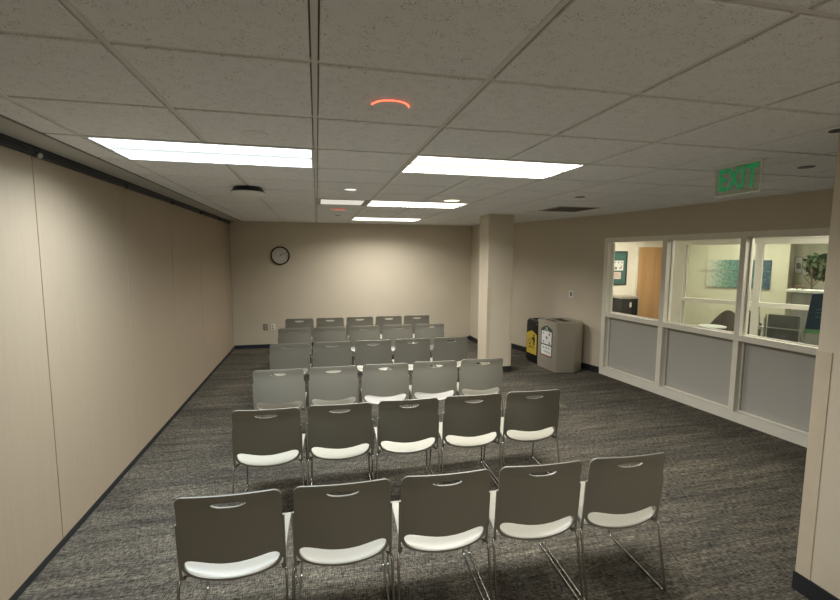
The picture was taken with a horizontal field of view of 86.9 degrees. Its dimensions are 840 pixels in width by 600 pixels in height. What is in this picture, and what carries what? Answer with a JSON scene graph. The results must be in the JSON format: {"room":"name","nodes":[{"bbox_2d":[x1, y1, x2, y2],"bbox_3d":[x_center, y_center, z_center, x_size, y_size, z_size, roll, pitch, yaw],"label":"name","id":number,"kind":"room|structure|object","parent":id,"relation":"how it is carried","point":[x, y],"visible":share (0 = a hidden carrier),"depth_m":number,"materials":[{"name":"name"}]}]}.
{"room":"meeting room","nodes":[
{"label":"meeting room","id":0,"kind":"room"},
{"bbox_2d":[0,145,233,599],"bbox_3d":[-2.303,0.377,2.609,0.094,2.437,12.356,-1,6,-13],"label":"wall","id":1,"kind":"structure","parent":0,"point":[116,301],"depth_m":3.14,"materials":[{"name":"paint"}]},
{"bbox_2d":[0,133,230,223],"bbox_3d":[-2.303,-0.865,2.572,0.143,0.062,12.198,-1,6,-13],"label":"track","id":2,"kind":"object","parent":1,"relation":"attached to","point":[7,141],"visible":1,"depth_m":3.15,"materials":[{"name":"grey metal"}]},
{"bbox_2d":[0,117,238,220],"bbox_3d":[-2.291,-0.913,2.571,0.469,0.033,12.200,-1,6,-13],"label":"trim","id":3,"kind":"structure","parent":1,"relation":"attached to","point":[7,127],"depth_m":2.95,"materials":[{"name":"paint"}]},
{"bbox_2d":[229,221,470,348],"bbox_3d":[-1.343,-0.358,9.222,5.350,2.560,0.150,-1,6,-13],"label":"wall","id":4,"kind":"structure","parent":0,"point":[332,270],"depth_m":9.08,"materials":[{"name":"paint"}]},
{"bbox_2d":[271,246,289,264],"bbox_3d":[-2.756,-0.873,8.742,0.364,0.364,0.038,-1,6,-13],"label":"wall clock","id":5,"kind":"object","parent":4,"relation":"attached to","point":[280,255],"visible":1,"depth_m":8.74,"materials":[{"name":"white plastic"}]},
{"bbox_2d":[234,336,468,348],"bbox_3d":[-1.280,0.886,9.284,4.875,0.072,0.008,-1,6,-13],"label":"baseboard","id":6,"kind":"structure","parent":4,"relation":"attached to","point":[259,345],"depth_m":8.81,"materials":[{"name":"black rubber"}]},
{"bbox_2d":[17,340,808,599],"bbox_3d":[4.014,1.383,5.620,14.700,0.120,15.200,-1,6,-13],"label":"floor","id":7,"kind":"structure","parent":0,"point":[729,514],"depth_m":3.27,"materials":[{"name":"carpet"}]},
{"bbox_2d":[174,489,296,599],"bbox_3d":[-0.903,1.242,2.243,0.492,0.804,0.529,-1,6,-11],"label":"chair","id":8,"kind":"object","parent":7,"relation":"on","point":[249,538],"visible":0.99,"depth_m":2.01,"materials":[{"name":"grey plastic"}]},
{"bbox_2d":[231,407,307,505],"bbox_3d":[-1.107,1.130,3.325,0.492,0.804,0.530,-1,6,-10],"label":"chair","id":9,"kind":"object","parent":7,"relation":"on","point":[278,440],"visible":0.98,"depth_m":3.10,"materials":[{"name":"grey plastic"}]},
{"bbox_2d":[252,368,307,450],"bbox_3d":[-1.362,1.020,4.382,0.492,0.804,0.529,-1,6,-11],"label":"chair","id":10,"kind":"object","parent":7,"relation":"on","point":[287,390],"visible":0.84,"depth_m":4.15,"materials":[{"name":"grey plastic"}]},
{"bbox_2d":[269,343,310,375],"bbox_3d":[-1.610,0.897,5.576,0.492,0.804,0.529,-1,6,-10],"label":"chair","id":11,"kind":"object","parent":7,"relation":"on","point":[280,357],"visible":0.65,"depth_m":5.34,"materials":[{"name":"grey plastic"}]},
{"bbox_2d":[278,328,312,357],"bbox_3d":[-1.864,0.783,6.676,0.492,0.804,0.529,-1,6,-11],"label":"chair","id":12,"kind":"object","parent":7,"relation":"on","point":[304,334],"visible":0.44,"depth_m":6.43,"materials":[{"name":"grey plastic"}]},
{"bbox_2d":[285,318,313,342],"bbox_3d":[-2.051,0.684,7.634,0.492,0.804,0.529,-1,6,-11],"label":"chair","id":13,"kind":"object","parent":7,"relation":"on","point":[307,322],"visible":0.41,"depth_m":7.38,"materials":[{"name":"grey plastic"}]},
{"bbox_2d":[314,327,345,346],"bbox_3d":[-1.367,0.773,6.793,0.492,0.804,0.529,-1,6,-10],"label":"chair","id":14,"kind":"object","parent":7,"relation":"on","point":[339,333],"visible":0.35,"depth_m":6.54,"materials":[{"name":"grey plastic"}]},
{"bbox_2d":[316,317,343,330],"bbox_3d":[-1.563,0.674,7.750,0.492,0.804,0.529,-1,6,-11],"label":"chair","id":15,"kind":"object","parent":7,"relation":"on","point":[338,321],"visible":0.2,"depth_m":7.49,"materials":[{"name":"grey plastic"}]},
{"bbox_2d":[313,341,351,372],"bbox_3d":[-1.119,0.887,5.688,0.492,0.804,0.529,-1,6,-11],"label":"chair","id":16,"kind":"object","parent":7,"relation":"on","point":[323,355],"visible":0.62,"depth_m":5.45,"materials":[{"name":"grey plastic"}]},
{"bbox_2d":[308,365,358,405],"bbox_3d":[-0.872,1.011,4.498,0.492,0.804,0.529,-1,6,-11],"label":"chair","id":17,"kind":"object","parent":7,"relation":"on","point":[325,388],"visible":0.78,"depth_m":4.26,"materials":[{"name":"grey plastic"}]},
{"bbox_2d":[307,402,374,485],"bbox_3d":[-0.615,1.121,3.436,0.492,0.804,0.529,-1,6,-10],"label":"chair","id":18,"kind":"object","parent":7,"relation":"on","point":[334,436],"visible":0.97,"depth_m":3.21,"materials":[{"name":"grey plastic"}]},
{"bbox_2d":[292,478,394,599],"bbox_3d":[-0.406,1.234,2.342,0.492,0.804,0.529,-1,6,-11],"label":"chair","id":19,"kind":"object","parent":7,"relation":"on","point":[328,530],"visible":1,"depth_m":2.11,"materials":[{"name":"grey plastic"}]},
{"bbox_2d":[346,316,373,340],"bbox_3d":[-1.076,0.664,7.867,0.492,0.804,0.529,-1,6,-11],"label":"chair","id":20,"kind":"object","parent":7,"relation":"on","point":[351,321],"visible":0.34,"depth_m":7.62,"materials":[{"name":"grey plastic"}]},
{"bbox_2d":[349,325,379,352],"bbox_3d":[-0.875,0.763,6.910,0.492,0.804,0.529,-1,6,-10],"label":"chair","id":21,"kind":"object","parent":7,"relation":"on","point":[373,333],"visible":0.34,"depth_m":6.66,"materials":[{"name":"grey plastic"}]},
{"bbox_2d":[354,340,391,371],"bbox_3d":[-0.626,0.878,5.801,0.492,0.804,0.529,-1,6,-11],"label":"chair","id":22,"kind":"object","parent":7,"relation":"on","point":[364,353],"visible":0.63,"depth_m":5.56,"materials":[{"name":"grey plastic"}]},
{"bbox_2d":[360,363,409,406],"bbox_3d":[-0.377,1.001,4.614,0.492,0.804,0.530,-1,6,-10],"label":"chair","id":23,"kind":"object","parent":7,"relation":"on","point":[378,385],"visible":0.83,"depth_m":4.38,"materials":[{"name":"grey plastic"}]},
{"bbox_2d":[375,316,401,338],"bbox_3d":[-0.585,0.655,7.984,0.492,0.804,0.529,-1,6,-10],"label":"chair","id":24,"kind":"object","parent":7,"relation":"on","point":[381,321],"visible":0.28,"depth_m":7.73,"materials":[{"name":"grey plastic"}]},
{"bbox_2d":[382,324,412,373],"bbox_3d":[-0.383,0.754,7.026,0.492,0.804,0.529,-1,6,-11],"label":"chair","id":25,"kind":"object","parent":7,"relation":"on","point":[389,333],"visible":0.41,"depth_m":6.78,"materials":[{"name":"grey plastic"}]},
{"bbox_2d":[372,397,440,484],"bbox_3d":[-0.124,1.111,3.547,0.492,0.804,0.529,-1,6,-11],"label":"chair","id":26,"kind":"object","parent":7,"relation":"on","point":[399,430],"visible":0.95,"depth_m":3.32,"materials":[{"name":"grey plastic"}]},
{"bbox_2d":[392,338,430,370],"bbox_3d":[-0.134,0.869,5.913,0.492,0.804,0.529,-1,6,-11],"label":"chair","id":27,"kind":"object","parent":7,"relation":"on","point":[404,352],"visible":0.63,"depth_m":5.67,"materials":[{"name":"grey plastic"}]},
{"bbox_2d":[403,315,429,338],"bbox_3d":[-0.098,0.645,8.100,0.492,0.804,0.529,-1,6,-10],"label":"chair","id":28,"kind":"object","parent":7,"relation":"on","point":[408,319],"visible":0.34,"depth_m":7.85,"materials":[{"name":"grey plastic"}]},
{"bbox_2d":[412,323,443,371],"bbox_3d":[0.111,0.744,7.143,0.492,0.804,0.529,-1,6,-11],"label":"chair","id":29,"kind":"object","parent":7,"relation":"on","point":[421,331],"visible":0.45,"depth_m":6.89,"materials":[{"name":"grey plastic"}]},
{"bbox_2d":[405,360,456,406],"bbox_3d":[0.114,0.991,4.729,0.492,0.804,0.529,-1,6,-10],"label":"chair","id":30,"kind":"object","parent":7,"relation":"on","point":[440,382],"visible":0.8,"depth_m":4.50,"materials":[{"name":"grey plastic"}]},
{"bbox_2d":[387,469,492,599],"bbox_3d":[0.089,1.226,2.442,0.492,0.804,0.529,-1,6,-11],"label":"chair","id":31,"kind":"object","parent":7,"relation":"on","point":[429,517],"visible":1,"depth_m":2.21,"materials":[{"name":"grey plastic"}]},
{"bbox_2d":[430,337,467,381],"bbox_3d":[0.361,0.860,6.026,0.492,0.804,0.530,-1,6,-10],"label":"chair","id":32,"kind":"object","parent":7,"relation":"on","point":[443,350],"visible":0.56,"depth_m":5.79,"materials":[{"name":"grey plastic"}]},
{"bbox_2d":[429,393,501,486],"bbox_3d":[0.369,1.102,3.659,0.492,0.804,0.529,-1,6,-11],"label":"chair","id":33,"kind":"object","parent":7,"relation":"on","point":[464,424],"visible":0.94,"depth_m":3.43,"materials":[{"name":"grey plastic"}]},
{"bbox_2d":[457,358,503,416],"bbox_3d":[0.603,0.982,4.845,0.492,0.804,0.529,-1,6,-11],"label":"chair","id":34,"kind":"object","parent":7,"relation":"on","point":[474,379],"visible":0.71,"depth_m":4.61,"materials":[{"name":"grey plastic"}]},
{"bbox_2d":[477,214,513,371],"bbox_3d":[1.210,-0.134,7.147,0.424,2.560,0.404,-1,6,-13],"label":"column","id":35,"kind":"structure","parent":7,"relation":"on","point":[496,230],"depth_m":6.97,"materials":[{"name":"paint"}]},
{"bbox_2d":[483,389,559,482],"bbox_3d":[0.862,1.093,3.770,0.492,0.804,0.529,-1,6,-11],"label":"chair","id":36,"kind":"object","parent":7,"relation":"on","point":[525,419],"visible":0.94,"depth_m":3.54,"materials":[{"name":"grey plastic"}]},
{"bbox_2d":[468,460,582,599],"bbox_3d":[0.589,1.218,2.542,0.492,0.804,0.530,-1,6,-10],"label":"chair","id":37,"kind":"object","parent":7,"relation":"on","point":[526,506],"visible":0.95,"depth_m":2.31,"materials":[{"name":"grey plastic"}]},
{"bbox_2d":[526,318,538,363],"bbox_3d":[2.126,0.711,7.809,0.378,0.752,0.410,-2,6,-17],"label":"trash bin","id":38,"kind":"object","parent":7,"relation":"on","point":[532,323],"visible":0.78,"depth_m":7.74,"materials":[{"name":"black plastic"}]},
{"bbox_2d":[537,317,583,372],"bbox_3d":[2.315,0.732,7.311,0.572,0.814,0.632,-1,6,-13],"label":"recycling bin","id":39,"kind":"object","parent":7,"relation":"on","point":[559,339],"visible":1,"depth_m":7.06,"materials":[{"name":"metal"}]},
{"bbox_2d":[542,452,665,599],"bbox_3d":[1.084,1.210,2.641,0.492,0.804,0.529,-1,6,-10],"label":"chair","id":40,"kind":"object","parent":7,"relation":"on","point":[612,496],"visible":0.9,"depth_m":2.41,"materials":[{"name":"grey plastic"}]},
{"bbox_2d":[612,295,638,315],"bbox_3d":[4.319,0.422,9.415,0.420,1.020,0.370,-1,6,-13],"label":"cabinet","id":41,"kind":"object","parent":7,"relation":"on","point":[626,304],"visible":0.43,"depth_m":9.24,"materials":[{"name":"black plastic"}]},
{"bbox_2d":[699,324,726,328],"bbox_3d":[4.965,0.781,7.561,0.400,0.690,0.400,-1,6,-13],"label":"side table","id":42,"kind":"object","parent":7,"relation":"on","point":[714,326],"visible":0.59,"depth_m":7.45,"materials":[{"name":"white plastic"}]},
{"bbox_2d":[710,310,734,331],"bbox_3d":[5.383,0.625,7.887,0.484,0.942,0.430,2,6,18],"label":"armchair","id":43,"kind":"object","parent":7,"relation":"on","point":[726,318],"visible":0.23,"depth_m":7.67,"materials":[{"name":"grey fabric"}]},
{"bbox_2d":[747,310,761,335],"bbox_3d":[6.050,0.595,8.208,0.430,0.942,0.484,-3,7,-31],"label":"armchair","id":44,"kind":"object","parent":7,"relation":"on","point":[760,324],"visible":0.1,"depth_m":8.00,"materials":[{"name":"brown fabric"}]},
{"bbox_2d":[757,314,766,336],"bbox_3d":[5.508,0.689,7.144,0.455,0.963,0.120,-5,8,-43],"label":"chair","id":45,"kind":"object","parent":7,"relation":"on","point":[763,327],"visible":0.3,"depth_m":6.95,"materials":[{"name":"silver metal"}]},
{"bbox_2d":[766,314,805,343],"bbox_3d":[5.799,0.697,7.067,0.572,0.965,0.454,-5,8,-43],"label":"lounge chair","id":46,"kind":"object","parent":7,"relation":"on","point":[782,327],"visible":0.53,"depth_m":6.84,"materials":[{"name":"grey fabric"}]},
{"bbox_2d":[786,288,823,345],"bbox_3d":[6.874,0.548,6.801,0.380,1.325,2.000,-5,8,-43],"label":"countertop","id":47,"kind":"structure","parent":7,"relation":"on","point":[798,296],"depth_m":7.25,"materials":[{"name":"grey"}]},
{"bbox_2d":[793,285,806,289],"bbox_3d":[6.253,-0.208,7.300,0.045,0.075,0.181,-5,8,-43],"label":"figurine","id":48,"kind":"object","parent":47,"relation":"on","point":[797,286],"visible":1,"depth_m":7.29,"materials":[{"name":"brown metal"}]},
{"bbox_2d":[803,293,823,333],"bbox_3d":[4.365,0.651,4.732,0.460,1.520,0.300,4,7,34],"label":"sign stand","id":49,"kind":"object","parent":7,"relation":"on","point":[813,321],"visible":0.25,"depth_m":4.74,"materials":[{"name":"blue"}]},
{"bbox_2d":[801,252,827,288],"bbox_3d":[7.015,0.130,7.813,0.573,1.953,0.604,4,7,33],"label":"potted tree","id":50,"kind":"object","parent":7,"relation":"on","point":[817,270],"visible":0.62,"depth_m":7.69,"materials":[{"name":"green plant"}]},
{"bbox_2d":[0,0,839,225],"bbox_3d":[4.366,-1.192,5.436,13.801,0.062,15.200,-1,6,-13],"label":"ceiling","id":51,"kind":"structure","parent":0,"point":[653,96],"depth_m":1.71,"materials":[{"name":"tile"}]},
{"bbox_2d":[82,135,314,167],"bbox_3d":[-1.284,-0.941,2.792,1.211,0.054,0.602,-1,6,-13],"label":"ceiling light","id":52,"kind":"object","parent":51,"relation":"attached to","point":[128,148],"visible":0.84,"depth_m":2.75,"materials":[{"name":"white"}]},
{"bbox_2d":[93,138,310,156],"bbox_3d":[-1.252,-0.910,2.656,1.167,0.007,0.273,-1,6,-13],"label":"diffuser","id":53,"kind":"object","parent":52,"relation":"attached to","point":[108,143],"depth_m":2.66,"materials":[{"name":"white plastic"}]},
{"bbox_2d":[116,150,311,165],"bbox_3d":[-1.316,-0.939,2.932,1.167,0.007,0.273,-1,6,-13],"label":"diffuser","id":54,"kind":"object","parent":52,"relation":"attached to","point":[149,155],"depth_m":2.92,"materials":[{"name":"white plastic"}]},
{"bbox_2d":[231,185,264,197],"bbox_3d":[-1.623,-1.014,4.182,0.304,0.096,0.304,-1,6,-13],"label":"ceiling device","id":55,"kind":"object","parent":51,"relation":"attached to","point":[242,191],"visible":1,"depth_m":4.08,"materials":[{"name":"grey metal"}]},
{"bbox_2d":[316,198,369,205],"bbox_3d":[-0.944,-1.203,5.361,0.602,0.053,0.602,-1,6,-13],"label":"ceiling light","id":56,"kind":"object","parent":51,"relation":"attached to","point":[347,202],"visible":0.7,"depth_m":5.39,"materials":[{"name":"white plastic"}]},
{"bbox_2d":[343,188,357,190],"bbox_3d":[-0.670,-1.064,4.275,0.140,0.005,0.140,-1,6,-13],"label":"recessed light","id":57,"kind":"object","parent":51,"relation":"in","point":[347,189],"visible":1,"depth_m":4.25,"materials":[{"name":"white"}]},
{"bbox_2d":[351,217,421,221],"bbox_3d":[-0.604,-1.464,7.929,1.211,0.054,0.602,-1,6,-13],"label":"ceiling light","id":58,"kind":"object","parent":51,"relation":"attached to","point":[353,218],"visible":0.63,"depth_m":7.97,"materials":[{"name":"white plastic"}]},
{"bbox_2d":[369,98,409,112],"bbox_3d":[-0.126,-0.813,1.863,0.172,0.008,0.172,-1,6,-13],"label":"ceiling light","id":59,"kind":"object","parent":51,"relation":"attached to","point":[388,105],"visible":1,"depth_m":1.85,"materials":[{"name":"plastic"}]},
{"bbox_2d":[365,200,468,208],"bbox_3d":[-0.053,-1.220,5.567,1.211,0.054,0.602,-1,6,-13],"label":"ceiling light","id":60,"kind":"object","parent":51,"relation":"attached to","point":[380,203],"visible":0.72,"depth_m":5.58,"materials":[{"name":"white plastic"}]},
{"bbox_2d":[368,204,457,206],"bbox_3d":[-0.086,-1.218,5.706,1.167,0.007,0.273,-1,6,-13],"label":"diffuser","id":61,"kind":"object","parent":60,"relation":"attached to","point":[381,205],"depth_m":5.69,"materials":[{"name":"white plastic"}]},
{"bbox_2d":[371,201,463,204],"bbox_3d":[-0.021,-1.189,5.430,1.167,0.007,0.273,-1,6,-13],"label":"diffuser","id":62,"kind":"object","parent":60,"relation":"attached to","point":[372,202],"depth_m":5.46,"materials":[{"name":"white plastic"}]},
{"bbox_2d":[443,199,460,201],"bbox_3d":[0.366,-1.146,5.117,0.210,0.005,0.210,-1,6,-13],"label":"recessed light","id":63,"kind":"object","parent":51,"relation":"in","point":[447,200],"visible":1,"depth_m":5.08,"materials":[{"name":"beige"}]},
{"bbox_2d":[399,154,587,178],"bbox_3d":[0.497,-0.975,3.204,1.211,0.054,0.602,-1,6,-13],"label":"ceiling light","id":64,"kind":"object","parent":51,"relation":"attached to","point":[419,163],"visible":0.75,"depth_m":3.18,"materials":[{"name":"white"}]},
{"bbox_2d":[405,165,555,176],"bbox_3d":[0.465,-0.973,3.344,1.167,0.007,0.273,-1,6,-13],"label":"diffuser","id":65,"kind":"object","parent":64,"relation":"attached to","point":[467,170],"depth_m":3.35,"materials":[{"name":"white plastic"}]},
{"bbox_2d":[412,156,578,170],"bbox_3d":[0.529,-0.944,3.068,1.167,0.007,0.273,-1,6,-13],"label":"diffuser","id":66,"kind":"object","parent":64,"relation":"attached to","point":[440,161],"depth_m":3.07,"materials":[{"name":"white plastic"}]},
{"bbox_2d":[538,206,599,211],"bbox_3d":[2.025,-1.250,6.048,0.598,0.033,0.598,-1,6,-13],"label":"ceiling vent","id":67,"kind":"object","parent":51,"relation":"in","point":[559,208],"visible":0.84,"depth_m":6.06,"materials":[{"name":"metal"}]},
{"bbox_2d":[709,157,770,197],"bbox_3d":[2.155,-0.821,3.013,0.110,0.206,0.370,-1,6,-10],"label":"exit sign","id":68,"kind":"object","parent":51,"relation":"hanging from","point":[753,161],"visible":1,"depth_m":3.00,"materials":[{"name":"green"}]},
{"bbox_2d":[797,165,815,168],"bbox_3d":[2.704,-0.929,3.104,0.100,0.005,0.100,-1,6,-13],"label":"sprinkler cover","id":69,"kind":"object","parent":51,"relation":"attached to","point":[812,166],"visible":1,"depth_m":3.10,"materials":[{"name":"grey"}]},
{"bbox_2d":[828,129,839,132],"bbox_3d":[2.078,-0.839,2.199,0.080,0.005,0.080,-1,6,-13],"label":"sprinkler cover","id":70,"kind":"object","parent":51,"relation":"attached to","point":[834,130],"visible":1,"depth_m":2.20,"materials":[{"name":"grey metal"}]},
{"bbox_2d":[613,241,662,295],"bbox_3d":[4.197,-0.368,9.568,4.700,2.560,0.120,-1,6,-13],"label":"wall","id":71,"kind":"structure","parent":0,"point":[627,289],"depth_m":9.54,"materials":[{"name":"paint"}]},
{"bbox_2d":[613,251,627,284],"bbox_3d":[4.253,-0.680,9.476,0.380,0.720,0.022,-1,6,-13],"label":"framed poster","id":72,"kind":"object","parent":71,"relation":"attached to","point":[621,257],"visible":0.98,"depth_m":9.48,"materials":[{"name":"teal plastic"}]},
{"bbox_2d":[470,189,833,366],"bbox_3d":[3.801,0.185,4.151,0.826,2.560,12.517,-2,6,-23],"label":"wall","id":73,"kind":"structure","parent":0,"point":[552,258],"depth_m":7.18,"materials":[{"name":"paint"}]},
{"bbox_2d":[469,335,598,372],"bbox_3d":[1.999,0.970,8.476,0.435,0.100,3.268,-4,7,-39],"label":"baseboard","id":74,"kind":"structure","parent":73,"relation":"attached to","point":[586,366],"depth_m":8.57,"materials":[{"name":"black rubber"}]},
{"bbox_2d":[569,290,573,297],"bbox_3d":[2.559,-0.099,7.509,0.013,0.120,0.100,-3,7,-28],"label":"light switch","id":75,"kind":"object","parent":73,"relation":"attached to","point":[571,293],"visible":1,"depth_m":7.49,"materials":[{"name":"white plastic"}]},
{"bbox_2d":[599,228,829,447],"bbox_3d":[3.443,0.259,5.489,0.132,2.137,3.200,-2,6,-19],"label":"window","id":76,"kind":"structure","parent":73,"relation":"in","point":[764,384],"depth_m":5.28,"materials":[{"name":"paint"}]},
{"bbox_2d":[684,244,795,336],"bbox_3d":[6.360,-0.318,9.171,0.600,2.560,1.994,-5,8,-43],"label":"wall","id":77,"kind":"structure","parent":0,"point":[782,256],"depth_m":8.92,"materials":[{"name":"paint"}]},
{"bbox_2d":[706,260,771,288],"bbox_3d":[6.276,-0.518,8.771,0.040,0.550,1.050,-5,8,-43],"label":"painting","id":78,"kind":"object","parent":77,"relation":"attached to","point":[713,279],"visible":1,"depth_m":8.86,"materials":[{"name":"fabric"}]},
{"bbox_2d":[792,244,827,289],"bbox_3d":[8.535,-0.132,7.454,0.180,2.560,3.500,-5,8,-43],"label":"wall","id":79,"kind":"structure","parent":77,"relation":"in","point":[802,250],"depth_m":8.48,"materials":[{"name":"paint"}]},
{"bbox_2d":[793,257,803,273],"bbox_3d":[7.314,-0.673,8.567,0.020,0.330,0.129,-5,8,-43],"label":"framed picture","id":80,"kind":"object","parent":79,"relation":"attached to","point":[798,262],"visible":0.97,"depth_m":8.57,"materials":[{"name":"grey paper"}]},
{"bbox_2d":[676,235,828,240],"bbox_3d":[6.546,-0.944,4.947,0.100,0.450,6.660,-5,8,-43],"label":"wall","id":81,"kind":"structure","parent":0,"point":[798,237],"depth_m":6.36,"materials":[{"name":"paint"}]},
{"bbox_2d":[670,239,828,335],"bbox_3d":[6.541,0.204,5.065,0.120,2.360,6.660,-5,8,-43],"label":"window","id":82,"kind":"structure","parent":81,"relation":"in","point":[679,298],"depth_m":6.87,"materials":[{"name":"paint"}]},
{"bbox_2d":[795,133,839,598],"bbox_3d":[2.913,0.594,0.118,0.513,2.560,4.793,-1,6,-13],"label":"wall","id":83,"kind":"structure","parent":0,"point":[818,548],"depth_m":2.33,"materials":[{"name":"paint"}]},
{"bbox_2d":[792,570,839,599],"bbox_3d":[2.897,1.815,0.244,0.504,0.105,4.799,-1,6,-13],"label":"baseboard","id":84,"kind":"structure","parent":83,"relation":"attached to","point":[801,584],"depth_m":2.43,"materials":[{"name":"black rubber"}]},
{"bbox_3d":[5.010,-0.271,8.658,2.070,2.560,2.031,-1,6,-13],"label":"wall","id":85,"kind":"structure","parent":0,"visible":0},
{"bbox_2d":[633,244,662,318],"bbox_3d":[5.127,-0.151,9.694,1.000,2.110,0.100,-1,6,-13],"label":"door","id":86,"kind":"structure","parent":85,"relation":"in","point":[648,257],"depth_m":9.66,"materials":[{"name":"brown wood"}]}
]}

